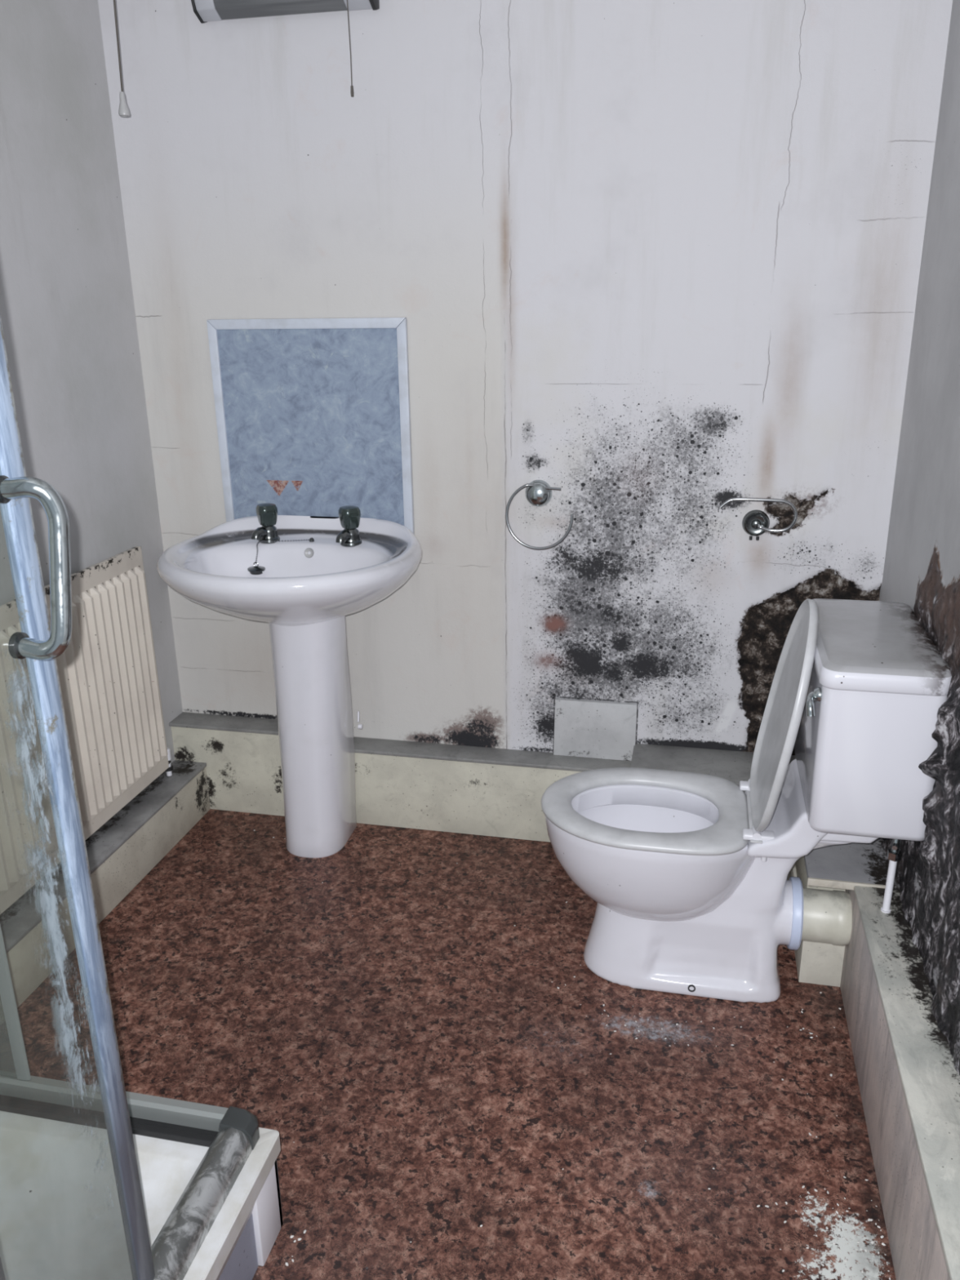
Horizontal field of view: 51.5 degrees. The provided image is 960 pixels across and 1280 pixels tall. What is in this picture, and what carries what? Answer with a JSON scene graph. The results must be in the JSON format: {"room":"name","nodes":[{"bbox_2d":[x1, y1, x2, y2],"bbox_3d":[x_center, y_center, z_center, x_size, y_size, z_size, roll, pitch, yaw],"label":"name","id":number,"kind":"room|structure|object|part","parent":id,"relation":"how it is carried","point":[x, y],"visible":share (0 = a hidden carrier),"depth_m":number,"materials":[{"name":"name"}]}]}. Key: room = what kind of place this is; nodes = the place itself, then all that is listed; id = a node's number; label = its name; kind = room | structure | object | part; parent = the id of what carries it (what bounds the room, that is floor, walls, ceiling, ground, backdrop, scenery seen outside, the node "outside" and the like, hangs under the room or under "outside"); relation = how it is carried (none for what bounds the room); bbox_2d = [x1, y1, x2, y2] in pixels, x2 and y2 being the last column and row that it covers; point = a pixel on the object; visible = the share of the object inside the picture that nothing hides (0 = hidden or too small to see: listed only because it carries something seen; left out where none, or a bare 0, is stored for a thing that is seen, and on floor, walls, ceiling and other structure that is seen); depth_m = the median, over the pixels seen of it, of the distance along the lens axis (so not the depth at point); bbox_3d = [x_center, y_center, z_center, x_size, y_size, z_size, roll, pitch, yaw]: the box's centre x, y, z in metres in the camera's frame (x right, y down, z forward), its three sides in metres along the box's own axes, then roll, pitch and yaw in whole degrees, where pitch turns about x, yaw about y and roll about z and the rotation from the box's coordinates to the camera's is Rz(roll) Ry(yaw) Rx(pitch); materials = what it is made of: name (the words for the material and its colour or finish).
{"room":"bathroom","nodes":[
{"label":"bathroom","id":0,"kind":"room"},
{"bbox_2d":[0,0,182,763],"bbox_3d":[-1.307,-0.150,1.341,0.050,2.450,3.220,3,19,12],"label":"wall","id":1,"kind":"structure","parent":0,"point":[68,314],"depth_m":2.45,"materials":[{"name":"grey paint"}]},
{"bbox_2d":[0,546,173,914],"bbox_3d":[-1.064,0.258,2.326,0.066,0.707,1.201,3,19,12],"label":"radiator","id":2,"kind":"object","parent":1,"relation":"attached to","point":[108,672],"visible":0.81,"depth_m":2.55,"materials":[{"name":"beige metal"}]},
{"bbox_2d":[0,760,206,953],"bbox_3d":[-1.140,0.752,1.999,0.108,0.012,2.330,3,19,12],"label":"trim","id":3,"kind":"structure","parent":1,"relation":"attached to","point":[21,917],"depth_m":2.65,"materials":[{"name":"grey paint"}]},
{"bbox_2d":[0,767,210,1025],"bbox_3d":[-1.142,0.828,2.026,0.103,0.150,2.330,3,19,12],"label":"trim","id":4,"kind":"structure","parent":1,"relation":"attached to","point":[112,882],"depth_m":2.64,"materials":[{"name":"beige paint"}]},
{"bbox_2d":[0,808,896,1279],"bbox_3d":[-0.263,1.080,1.533,2.090,0.030,3.230,3,19,12],"label":"floor","id":5,"kind":"structure","parent":0,"point":[427,1071],"depth_m":2.05,"materials":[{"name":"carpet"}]},
{"bbox_2d":[0,1111,283,1279],"bbox_3d":[-0.895,1.057,1.272,0.920,0.200,1.096,3,19,12],"label":"shower tray","id":6,"kind":"object","parent":5,"relation":"on","point":[49,1230],"visible":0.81,"depth_m":1.59,"materials":[{"name":"plastic"}]},
{"bbox_2d":[0,1070,259,1279],"bbox_3d":[-0.905,0.934,1.257,0.893,0.043,1.042,3,19,12],"label":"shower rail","id":7,"kind":"object","parent":6,"relation":"on","point":[231,1134],"visible":1,"depth_m":1.63,"materials":[{"name":"metal"}]},
{"bbox_2d":[0,1257,5,1279],"bbox_3d":[-0.526,0.144,0.858,0.018,1.714,0.040,3,19,12],"label":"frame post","id":8,"kind":"object","parent":7,"relation":"on","point":[2,1272],"visible":1,"depth_m":1.05,"materials":[{"name":"grey"}]},
{"bbox_2d":[0,924,31,1080],"bbox_3d":[-0.961,-0.063,1.472,0.363,1.710,0.010,3,19,12],"label":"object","id":9,"kind":"structure","parent":7,"relation":"on","point":[6,991],"depth_m":1.67,"materials":[{"name":"grey metal"}]},
{"bbox_2d":[0,315,155,1279],"bbox_3d":[-0.510,0.184,0.724,0.070,1.704,0.764,3,19,12],"label":"shower door","id":10,"kind":"structure","parent":7,"relation":"on","point":[41,642],"depth_m":1.07,"materials":[{"name":"clear glass"}]},
{"bbox_2d":[0,475,30,658],"bbox_3d":[-0.463,-0.070,0.983,0.008,0.183,0.039,3,19,12],"label":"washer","id":11,"kind":"object","parent":10,"relation":"in","point":[11,508],"depth_m":0.99,"materials":[{"name":"silver metal"}]},
{"bbox_3d":[-0.437,-0.070,0.985,0.061,0.182,0.047,3,19,12],"label":"handle","id":12,"kind":"part","parent":10,"relation":"part of","materials":[{"name":"silver metal"}]},
{"bbox_3d":[-0.541,0.188,0.715,0.006,1.704,0.732,3,19,12],"label":"glass pane","id":13,"kind":"part","parent":10,"relation":"part of","materials":[{"name":"grey"}]},
{"bbox_3d":[-0.823,0.774,1.723,0.845,0.040,0.040,3,19,12],"label":"rail","id":14,"kind":"part","parent":7,"relation":"part of","materials":[{"name":"silver metal"}]},
{"bbox_3d":[-0.504,0.966,1.152,0.059,0.040,0.998,3,19,12],"label":"rail","id":15,"kind":"part","parent":7,"relation":"part of","materials":[{"name":"metal"}]},
{"bbox_3d":[-0.849,1.078,1.270,0.792,0.160,1.058,3,19,12],"label":"panel","id":16,"kind":"part","parent":6,"relation":"part of","materials":[{"name":"white plastic"}]},
{"bbox_3d":[-0.387,0.938,1.655,0.082,0.163,0.083,3,19,12],"label":"corner post","id":17,"kind":"part","parent":6,"relation":"part of","materials":[{"name":"white plastic"}]},
{"bbox_2d":[156,502,422,857],"bbox_3d":[-0.492,0.157,2.677,0.672,0.980,0.575,3,19,12],"label":"washbasin","id":18,"kind":"object","parent":5,"relation":"on","point":[301,576],"visible":1,"depth_m":2.68,"materials":[{"name":"ceramic"}]},
{"bbox_2d":[251,502,279,543],"bbox_3d":[-0.586,-0.318,2.717,0.061,0.106,0.090,3,19,12],"label":"tap","id":19,"kind":"object","parent":18,"relation":"on","point":[267,513],"depth_m":2.71,"materials":[{"name":"green"}]},
{"bbox_3d":[-0.543,-0.247,2.715,0.158,0.051,0.051,-10,21,-24],"label":"plug chain","id":20,"kind":"part","parent":18,"relation":"part of","materials":[{"name":"silver metal"}]},
{"bbox_2d":[156,515,422,626],"bbox_3d":[-0.497,-0.150,2.572,0.672,0.230,0.575,3,19,12],"label":"basin","id":21,"kind":"object","parent":18,"relation":"in","point":[279,570],"depth_m":2.61,"materials":[{"name":"white ceramic"}]},
{"bbox_2d":[335,505,362,546],"bbox_3d":[-0.353,-0.304,2.668,0.061,0.106,0.091,3,19,12],"label":"tap","id":22,"kind":"object","parent":18,"relation":"on","point":[349,516],"depth_m":2.66,"materials":[{"name":"green"}]},
{"bbox_2d":[253,830,890,1279],"bbox_3d":[0.106,0.808,2.263,1.364,0.004,1.713,-3,19,-7],"label":"crumbs","id":23,"kind":"object","parent":5,"relation":"on","point":[810,1134],"visible":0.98,"depth_m":1.70,"materials":[{"name":"white"}]},
{"bbox_2d":[541,598,951,1003],"bbox_3d":[0.524,0.343,2.199,0.781,0.912,0.474,3,19,12],"label":"toilet","id":24,"kind":"object","parent":5,"relation":"on","point":[686,873],"visible":1,"depth_m":2.12,"materials":[{"name":"white ceramic"}]},
{"bbox_3d":[0.369,0.374,2.243,0.464,0.022,0.366,3,19,12],"label":"seat","id":25,"kind":"part","parent":24,"relation":"part of","materials":[{"name":"plastic"}]},
{"bbox_3d":[0.640,0.146,2.102,0.097,0.479,0.366,3,19,12],"label":"lid","id":26,"kind":"part","parent":24,"relation":"part of","materials":[{"name":"plastic"}]},
{"bbox_3d":[0.628,0.116,1.874,0.027,0.049,0.048,3,19,12],"label":"flush lever","id":27,"kind":"part","parent":24,"relation":"part of","materials":[{"name":"silver metal"}]},
{"bbox_2d":[801,887,852,946],"bbox_3d":[0.770,0.621,2.236,0.108,0.120,0.120,3,19,12],"label":"pipe","id":28,"kind":"object","parent":24,"relation":"attached to","point":[827,914],"visible":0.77,"depth_m":2.19,"materials":[{"name":"beige plastic"}]},
{"bbox_3d":[0.788,-0.001,2.019,0.229,0.046,0.474,3,19,12],"label":"cistern lid","id":29,"kind":"part","parent":24,"relation":"part of","materials":[{"name":"ceramic"}]},
{"bbox_2d":[97,0,952,755],"bbox_3d":[0.040,-0.601,2.617,2.030,2.460,0.021,3,19,12],"label":"wall","id":30,"kind":"structure","parent":0,"point":[655,264],"depth_m":2.50,"materials":[{"name":"paint"}]},
{"bbox_2d":[168,711,278,734],"bbox_3d":[-0.706,0.258,3.028,0.480,0.012,0.090,3,19,12],"label":"trim","id":31,"kind":"structure","parent":30,"relation":"attached to","point":[189,720],"depth_m":3.03,"materials":[{"name":"grey paint"}]},
{"bbox_2d":[170,726,284,816],"bbox_3d":[-0.706,0.393,3.080,0.475,0.278,0.080,3,19,12],"label":"trim","id":32,"kind":"structure","parent":30,"relation":"attached to","point":[243,770],"depth_m":3.05,"materials":[{"name":"beige paint"}]},
{"bbox_2d":[191,0,379,97],"bbox_3d":[-0.464,-1.461,2.390,0.450,0.302,0.068,3,19,12],"label":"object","id":33,"kind":"object","parent":30,"relation":"attached to","point":[206,11],"visible":1,"depth_m":2.37,"materials":[{"name":"grey plastic"}]},
{"bbox_2d":[213,0,347,19],"bbox_3d":[-0.474,-1.550,2.364,0.323,0.110,0.064,3,19,12],"label":"diffuser","id":34,"kind":"object","parent":33,"relation":"attached to","point":[222,9],"depth_m":2.37,"materials":[{"name":"white plastic"}]},
{"bbox_3d":[-0.308,-1.401,2.354,0.008,0.207,0.008,3,19,12],"label":"pull cord","id":35,"kind":"part","parent":33,"relation":"part of","materials":[{"name":"grey fabric"}]},
{"bbox_2d":[206,317,414,534],"bbox_3d":[-0.459,-0.566,2.724,0.557,0.598,0.016,3,19,12],"label":"mirror","id":36,"kind":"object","parent":30,"relation":"attached to","point":[313,415],"depth_m":2.71,"materials":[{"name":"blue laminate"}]},
{"bbox_2d":[355,752,582,842],"bbox_3d":[-0.016,0.451,2.943,0.925,0.240,0.078,3,19,12],"label":"pipe boxing","id":37,"kind":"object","parent":30,"relation":"attached to","point":[493,800],"depth_m":2.92,"materials":[{"name":"beige paint"}]},
{"bbox_2d":[353,736,631,771],"bbox_3d":[-0.018,0.333,2.897,0.922,0.012,0.088,3,19,12],"label":"trim","id":38,"kind":"structure","parent":30,"relation":"attached to","point":[535,759],"depth_m":2.88,"materials":[{"name":"grey paint"}]},
{"bbox_2d":[505,480,573,550],"bbox_3d":[0.159,-0.332,2.646,0.182,0.181,0.047,3,19,12],"label":"towel ring","id":39,"kind":"object","parent":30,"relation":"attached to","point":[538,493],"visible":1,"depth_m":2.63,"materials":[{"name":"silver metal"}]},
{"bbox_2d":[553,697,637,760],"bbox_3d":[0.326,0.261,2.832,0.233,0.186,0.015,3,19,12],"label":"access panel","id":40,"kind":"object","parent":30,"relation":"attached to","point":[595,729],"visible":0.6,"depth_m":2.82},
{"bbox_2d":[630,743,795,786],"bbox_3d":[0.714,0.346,2.673,0.608,0.010,0.199,3,19,12],"label":"trim","id":41,"kind":"structure","parent":30,"relation":"attached to","point":[735,766],"depth_m":2.71,"materials":[{"name":"grey paint"}]},
{"bbox_2d":[719,497,797,540],"bbox_3d":[0.704,-0.306,2.530,0.193,0.116,0.048,3,19,12],"label":"toilet roll holder","id":42,"kind":"object","parent":30,"relation":"attached to","point":[756,522],"visible":1,"depth_m":2.53,"materials":[{"name":"silver metal"}]},
{"bbox_2d":[879,0,959,1075],"bbox_3d":[0.756,-0.176,1.347,0.068,2.460,2.322,3,19,12],"label":"wall","id":43,"kind":"structure","parent":0,"point":[922,570],"depth_m":2.00,"materials":[{"name":"paint"}]},
{"bbox_2d":[786,863,844,986],"bbox_3d":[0.820,0.674,2.444,0.093,0.118,0.388,3,19,12],"label":"trim","id":44,"kind":"structure","parent":43,"relation":"attached to","point":[817,963],"depth_m":2.27,"materials":[{"name":"beige paint"}]},
{"bbox_2d":[795,856,844,891],"bbox_3d":[0.830,0.528,2.434,0.086,0.165,0.310,3,19,12],"label":"trim","id":45,"kind":"structure","parent":43,"relation":"attached to","point":[800,866],"depth_m":2.37,"materials":[{"name":"beige paint"}]},
{"bbox_2d":[807,877,885,889],"bbox_3d":[0.795,0.532,2.156,0.164,0.018,0.007,3,19,12],"label":"trim","id":46,"kind":"structure","parent":43,"relation":"attached to","point":[830,883],"depth_m":2.16,"materials":[{"name":"beige paint"}]},
{"bbox_2d":[803,837,900,888],"bbox_3d":[0.854,0.463,2.347,0.189,0.014,0.418,3,19,12],"label":"trim","id":47,"kind":"structure","parent":43,"relation":"attached to","point":[865,863],"depth_m":2.22,"materials":[{"name":"grey paint"}]},
{"bbox_2d":[840,888,949,1279],"bbox_3d":[0.714,0.894,1.558,0.091,0.280,2.210,3,19,12],"label":"pipe boxing","id":48,"kind":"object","parent":43,"relation":"attached to","point":[914,1242],"depth_m":1.71,"materials":[{"name":"beige wood"}]},
{"bbox_2d":[853,885,959,1279],"bbox_3d":[0.667,0.821,1.322,0.095,0.012,1.800,3,19,12],"label":"ledge","id":49,"kind":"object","parent":43,"relation":"attached to","point":[930,1080],"depth_m":1.66,"materials":[{"name":"white paint"}]},
{"bbox_2d":[880,838,901,913],"bbox_3d":[0.849,0.454,2.043,0.027,0.220,0.065,10,22,28],"label":"pipe","id":50,"kind":"object","parent":49,"relation":"on","point":[894,853],"visible":0.79,"depth_m":2.04,"materials":[{"name":"white plastic"}]},
{"bbox_3d":[-0.199,-1.413,1.154,2.090,0.030,2.350,3,19,12],"label":"ceiling","id":51,"kind":"structure","parent":0,"visible":0},
{"bbox_2d":[113,0,129,116],"bbox_3d":[-0.755,-1.405,2.069,0.070,0.563,0.070,3,19,12],"label":"pull cord","id":52,"kind":"object","parent":51,"relation":"hanging from","point":[123,110],"visible":1,"depth_m":2.15,"materials":[{"name":"grey plastic"}]},
{"bbox_3d":[-0.766,-1.419,2.067,0.026,0.515,0.004,3,19,12],"label":"cord","id":53,"kind":"part","parent":52,"relation":"part of","materials":[{"name":"grey fabric"}]},
{"bbox_3d":[-0.774,-1.162,2.157,0.024,0.047,0.024,3,19,12],"label":"knob","id":54,"kind":"part","parent":52,"relation":"part of","materials":[{"name":"grey plastic"}]}
]}

